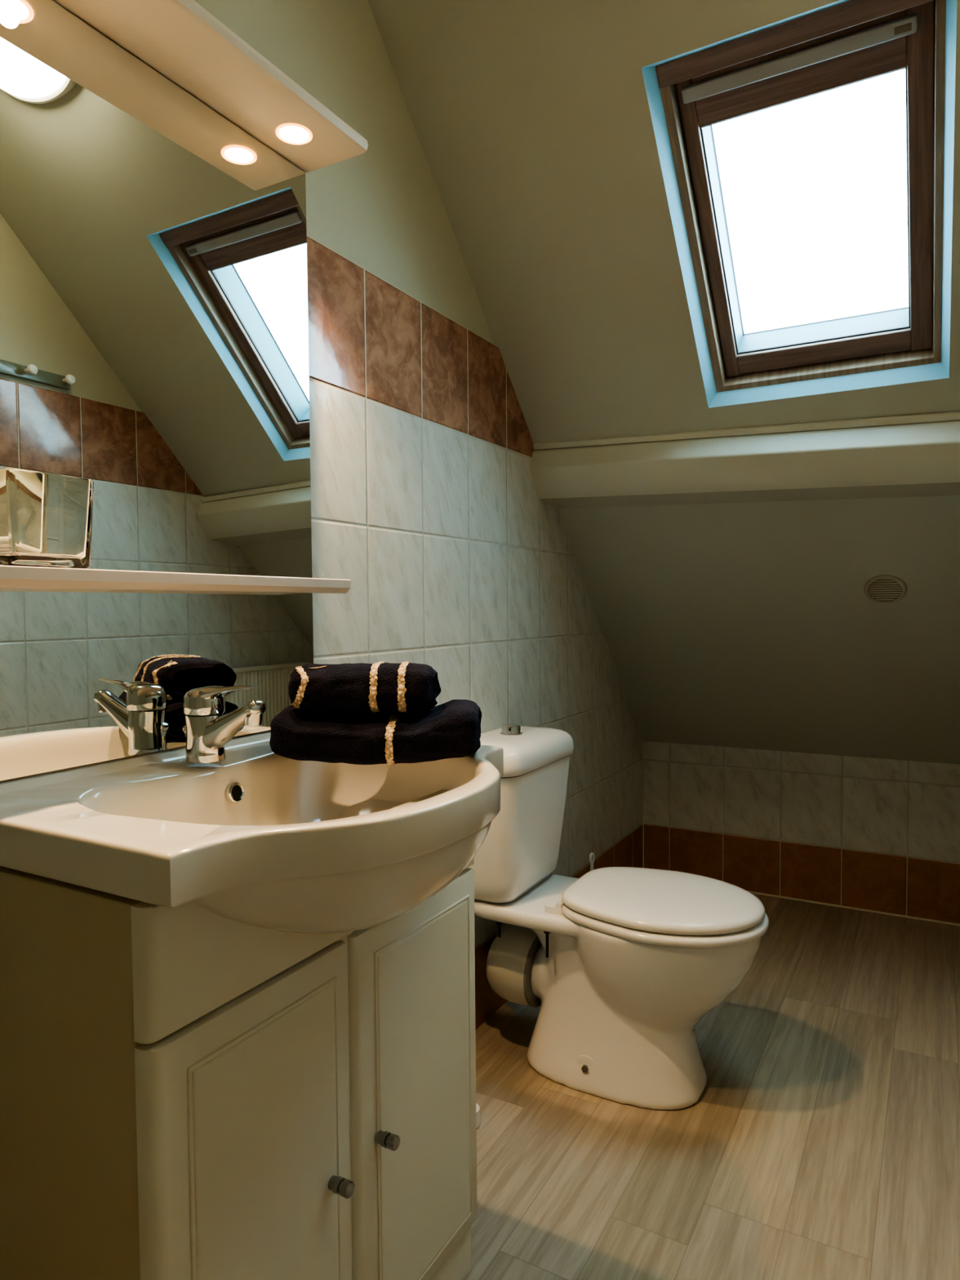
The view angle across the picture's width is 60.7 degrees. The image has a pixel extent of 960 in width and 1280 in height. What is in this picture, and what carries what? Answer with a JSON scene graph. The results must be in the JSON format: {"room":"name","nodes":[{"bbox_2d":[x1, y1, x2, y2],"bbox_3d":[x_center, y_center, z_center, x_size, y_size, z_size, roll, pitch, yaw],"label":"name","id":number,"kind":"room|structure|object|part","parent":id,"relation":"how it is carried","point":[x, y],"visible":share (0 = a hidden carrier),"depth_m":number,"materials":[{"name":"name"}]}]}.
{"room":"bathroom","nodes":[
{"label":"bathroom","id":0,"kind":"room"},
{"bbox_2d":[194,0,643,1030],"bbox_3d":[-0.299,-0.265,1.482,0.007,2.500,3.750,1,3,29],"label":"wall","id":1,"kind":"structure","parent":0,"point":[424,498],"depth_m":1.78,"materials":[{"name":"tile"}]},
{"bbox_2d":[0,0,313,781],"bbox_3d":[-0.517,-0.305,1.027,0.054,0.921,0.846,1,3,29],"label":"wall mirror","id":2,"kind":"object","parent":1,"relation":"attached to","point":[154,334],"visible":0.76,"depth_m":1.09,"materials":[{"name":"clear mirror"}]},
{"bbox_2d":[0,564,351,593],"bbox_3d":[-0.435,-0.074,1.035,0.084,0.023,0.763,1,3,29],"label":"wall shelf","id":3,"kind":"object","parent":2,"relation":"attached to","point":[11,576],"visible":1,"depth_m":1.01,"materials":[{"name":"beige paint"}]},
{"bbox_2d":[0,467,93,568],"bbox_3d":[-0.498,-0.132,0.922,0.064,0.103,0.103,1,3,29],"label":"box","id":4,"kind":"object","parent":3,"relation":"on","point":[46,519],"visible":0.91,"depth_m":0.90,"materials":[{"name":"white"}]},
{"bbox_2d":[52,0,368,173],"bbox_3d":[-0.465,-0.773,0.980,0.180,0.029,0.851,1,3,29],"label":"light canopy","id":5,"kind":"object","parent":2,"relation":"attached to","point":[180,40],"visible":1,"depth_m":1.11,"materials":[{"name":"beige paint"}]},
{"bbox_3d":[-0.285,-0.774,1.256,0.044,0.004,0.044,1,3,29],"label":"bulb","id":6,"kind":"part","parent":5,"relation":"part of","materials":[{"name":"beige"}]},
{"bbox_2d":[367,0,959,764],"bbox_3d":[0.776,-0.546,1.905,1.474,1.989,1.970,1,3,29],"label":"sloped ceiling","id":7,"kind":"structure","parent":0,"point":[754,625],"depth_m":2.01,"materials":[{"name":"paint"}]},
{"bbox_2d":[529,420,959,508],"bbox_3d":[0.824,-0.426,1.993,1.463,0.196,0.183,1,3,28],"label":"beam","id":8,"kind":"structure","parent":7,"relation":"attached to","point":[922,459],"depth_m":2.00,"materials":[{"name":"paint"}]},
{"bbox_2d":[533,411,959,450],"bbox_3d":[0.799,-0.494,1.946,1.458,0.088,0.038,1,3,28],"label":"trim","id":9,"kind":"structure","parent":7,"relation":"attached to","point":[947,416],"depth_m":1.99,"materials":[{"name":"paint"}]},
{"bbox_2d":[641,0,956,408],"bbox_3d":[0.675,-0.858,1.680,0.511,0.603,0.607,1,3,29],"label":"window","id":10,"kind":"structure","parent":7,"relation":"in","point":[806,158],"depth_m":1.65,"materials":[{"name":"brown wood"}]},
{"bbox_3d":[0.560,-1.097,1.466,0.480,0.083,0.083,1,3,29],"label":"casing","id":11,"kind":"part","parent":10,"relation":"part of","materials":[{"name":"brown wood"}]},
{"bbox_3d":[0.584,-1.073,1.517,0.369,0.115,0.114,1,3,29],"label":"sash rail","id":12,"kind":"part","parent":10,"relation":"part of","materials":[{"name":"brown wood"}]},
{"bbox_3d":[0.688,-0.854,1.708,0.375,0.364,0.361,1,3,29],"label":"glass pane","id":13,"kind":"part","parent":10,"relation":"part of","materials":[{"name":"white"}]},
{"bbox_3d":[0.787,-0.674,1.890,0.369,0.069,0.069,1,3,29],"label":"sash rail","id":14,"kind":"part","parent":10,"relation":"part of","materials":[{"name":"brown wood"}]},
{"bbox_2d":[863,574,906,603],"bbox_3d":[1.099,-0.138,2.222,0.104,0.077,0.076,1,3,29],"label":"air vent","id":15,"kind":"object","parent":7,"relation":"in","point":[877,589],"visible":1,"depth_m":2.22,"materials":[{"name":"plastic"}]},
{"bbox_2d":[464,893,959,1279],"bbox_3d":[0.350,0.993,1.181,1.470,0.001,3.760,1,3,29],"label":"floor","id":16,"kind":"structure","parent":0,"point":[820,1140],"depth_m":1.59,"materials":[{"name":"brown wood"}]},
{"bbox_2d":[0,789,476,1279],"bbox_3d":[-0.296,0.615,1.094,0.394,0.772,0.597,1,3,29],"label":"vanity cabinet","id":17,"kind":"object","parent":16,"relation":"on","point":[188,1091],"visible":0.81,"depth_m":0.85,"materials":[{"name":"beige wood"}]},
{"bbox_3d":[-0.460,0.626,0.855,0.342,0.772,0.016,1,3,29],"label":"panel","id":18,"kind":"part","parent":17,"relation":"part of","materials":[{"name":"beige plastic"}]},
{"bbox_3d":[-0.237,0.646,0.882,0.022,0.554,0.283,1,3,29],"label":"door","id":19,"kind":"part","parent":17,"relation":"part of","materials":[{"name":"beige paint"}]},
{"bbox_2d":[0,729,503,933],"bbox_3d":[-0.242,0.252,1.056,0.518,0.196,0.624,1,3,29],"label":"washbasin","id":20,"kind":"object","parent":17,"relation":"in","point":[256,836],"visible":0.91,"depth_m":0.86,"materials":[{"name":"beige ceramic"}]},
{"bbox_2d":[182,685,266,763],"bbox_3d":[-0.348,0.111,1.101,0.145,0.105,0.054,1,3,29],"label":"mixer tap","id":21,"kind":"object","parent":20,"relation":"on","point":[206,730],"visible":1,"depth_m":1.09,"materials":[{"name":"silver metal"}]},
{"bbox_3d":[-0.406,0.140,1.135,0.012,0.045,0.012,1,3,29],"label":"pop rod","id":22,"kind":"part","parent":21,"relation":"part of","materials":[{"name":"silver metal"}]},
{"bbox_3d":[-0.346,0.079,1.099,0.121,0.041,0.054,1,3,29],"label":"lever","id":23,"kind":"part","parent":21,"relation":"part of","materials":[{"name":"silver metal"}]},
{"bbox_2d":[269,699,481,764],"bbox_3d":[-0.146,0.133,1.203,0.300,0.082,0.164,0,2,2],"label":"folded towel","id":24,"kind":"object","parent":20,"relation":"on","point":[451,729],"visible":0.94,"depth_m":1.13,"materials":[{"name":"black fabric"}]},
{"bbox_2d":[288,661,440,712],"bbox_3d":[-0.168,0.068,1.208,0.213,0.071,0.137,0,2,3],"label":"folded towel","id":25,"kind":"object","parent":24,"relation":"on","point":[382,686],"visible":1,"depth_m":1.15,"materials":[{"name":"black fabric"}]},
{"bbox_3d":[-0.163,0.639,0.959,0.028,0.018,0.018,1,3,29],"label":"knob","id":26,"kind":"part","parent":17,"relation":"part of","materials":[{"name":"silver metal"}]},
{"bbox_3d":[-0.168,0.639,1.014,0.012,0.560,0.028,1,3,29],"label":"post","id":27,"kind":"part","parent":17,"relation":"part of","materials":[{"name":"beige paint"}]},
{"bbox_3d":[-0.117,0.635,1.040,0.028,0.018,0.018,1,3,29],"label":"knob","id":28,"kind":"part","parent":17,"relation":"part of","materials":[{"name":"silver metal"}]},
{"bbox_3d":[-0.088,0.634,1.148,0.022,0.554,0.301,1,3,29],"label":"door","id":29,"kind":"part","parent":17,"relation":"part of","materials":[{"name":"beige paint"}]},
{"bbox_2d":[475,1102,480,1128],"bbox_3d":[-0.023,0.887,1.649,0.048,0.181,0.048,1,3,29],"label":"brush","id":30,"kind":"object","parent":16,"relation":"on","point":[477,1108],"visible":0.02,"depth_m":1.64,"materials":[{"name":"white plastic"}]},
{"bbox_2d":[588,852,595,871],"bbox_3d":[0.330,0.784,2.410,0.094,0.321,0.094,1,3,29],"label":"toilet brush","id":31,"kind":"object","parent":16,"relation":"on","point":[591,861],"visible":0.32,"depth_m":2.40,"materials":[{"name":"white metal"}]},
{"bbox_2d":[469,723,768,1110],"bbox_3d":[0.280,0.584,1.857,0.718,0.764,0.393,1,3,29],"label":"toilet","id":32,"kind":"object","parent":16,"relation":"on","point":[622,965],"visible":0.98,"depth_m":1.76,"materials":[{"name":"white ceramic"}]},
{"bbox_3d":[0.075,0.255,1.944,0.196,0.066,0.370,1,3,29],"label":"cistern lid","id":33,"kind":"part","parent":32,"relation":"part of","materials":[{"name":"white ceramic"}]},
{"bbox_3d":[0.399,0.558,1.776,0.416,0.026,0.346,1,3,29],"label":"lid","id":34,"kind":"part","parent":32,"relation":"part of","materials":[{"name":"white plastic"}]},
{"bbox_3d":[0.403,0.585,1.775,0.424,0.021,0.358,1,3,29],"label":"seat","id":35,"kind":"part","parent":32,"relation":"part of","materials":[{"name":"white plastic"}]},
{"bbox_2d":[643,741,959,924],"bbox_3d":[1.261,0.653,2.800,1.450,0.535,0.001,1,3,29],"label":"wall","id":36,"kind":"structure","parent":0,"point":[877,834],"depth_m":2.86,"materials":[{"name":"tile"}]},
{"bbox_2d":[642,742,644,867],"bbox_3d":[0.628,0.652,3.153,0.006,0.520,0.006,-2,3,-38],"label":"trim","id":37,"kind":"structure","parent":36,"relation":"attached to","point":[642,742],"depth_m":3.15,"materials":[{"name":"beige plastic"}]},
{"bbox_2d":[747,890,959,926],"bbox_3d":[1.262,0.918,2.810,1.450,0.009,0.009,1,3,29],"label":"trim","id":38,"kind":"structure","parent":36,"relation":"attached to","point":[752,892],"depth_m":2.79,"materials":[{"name":"beige plastic"}]}
]}

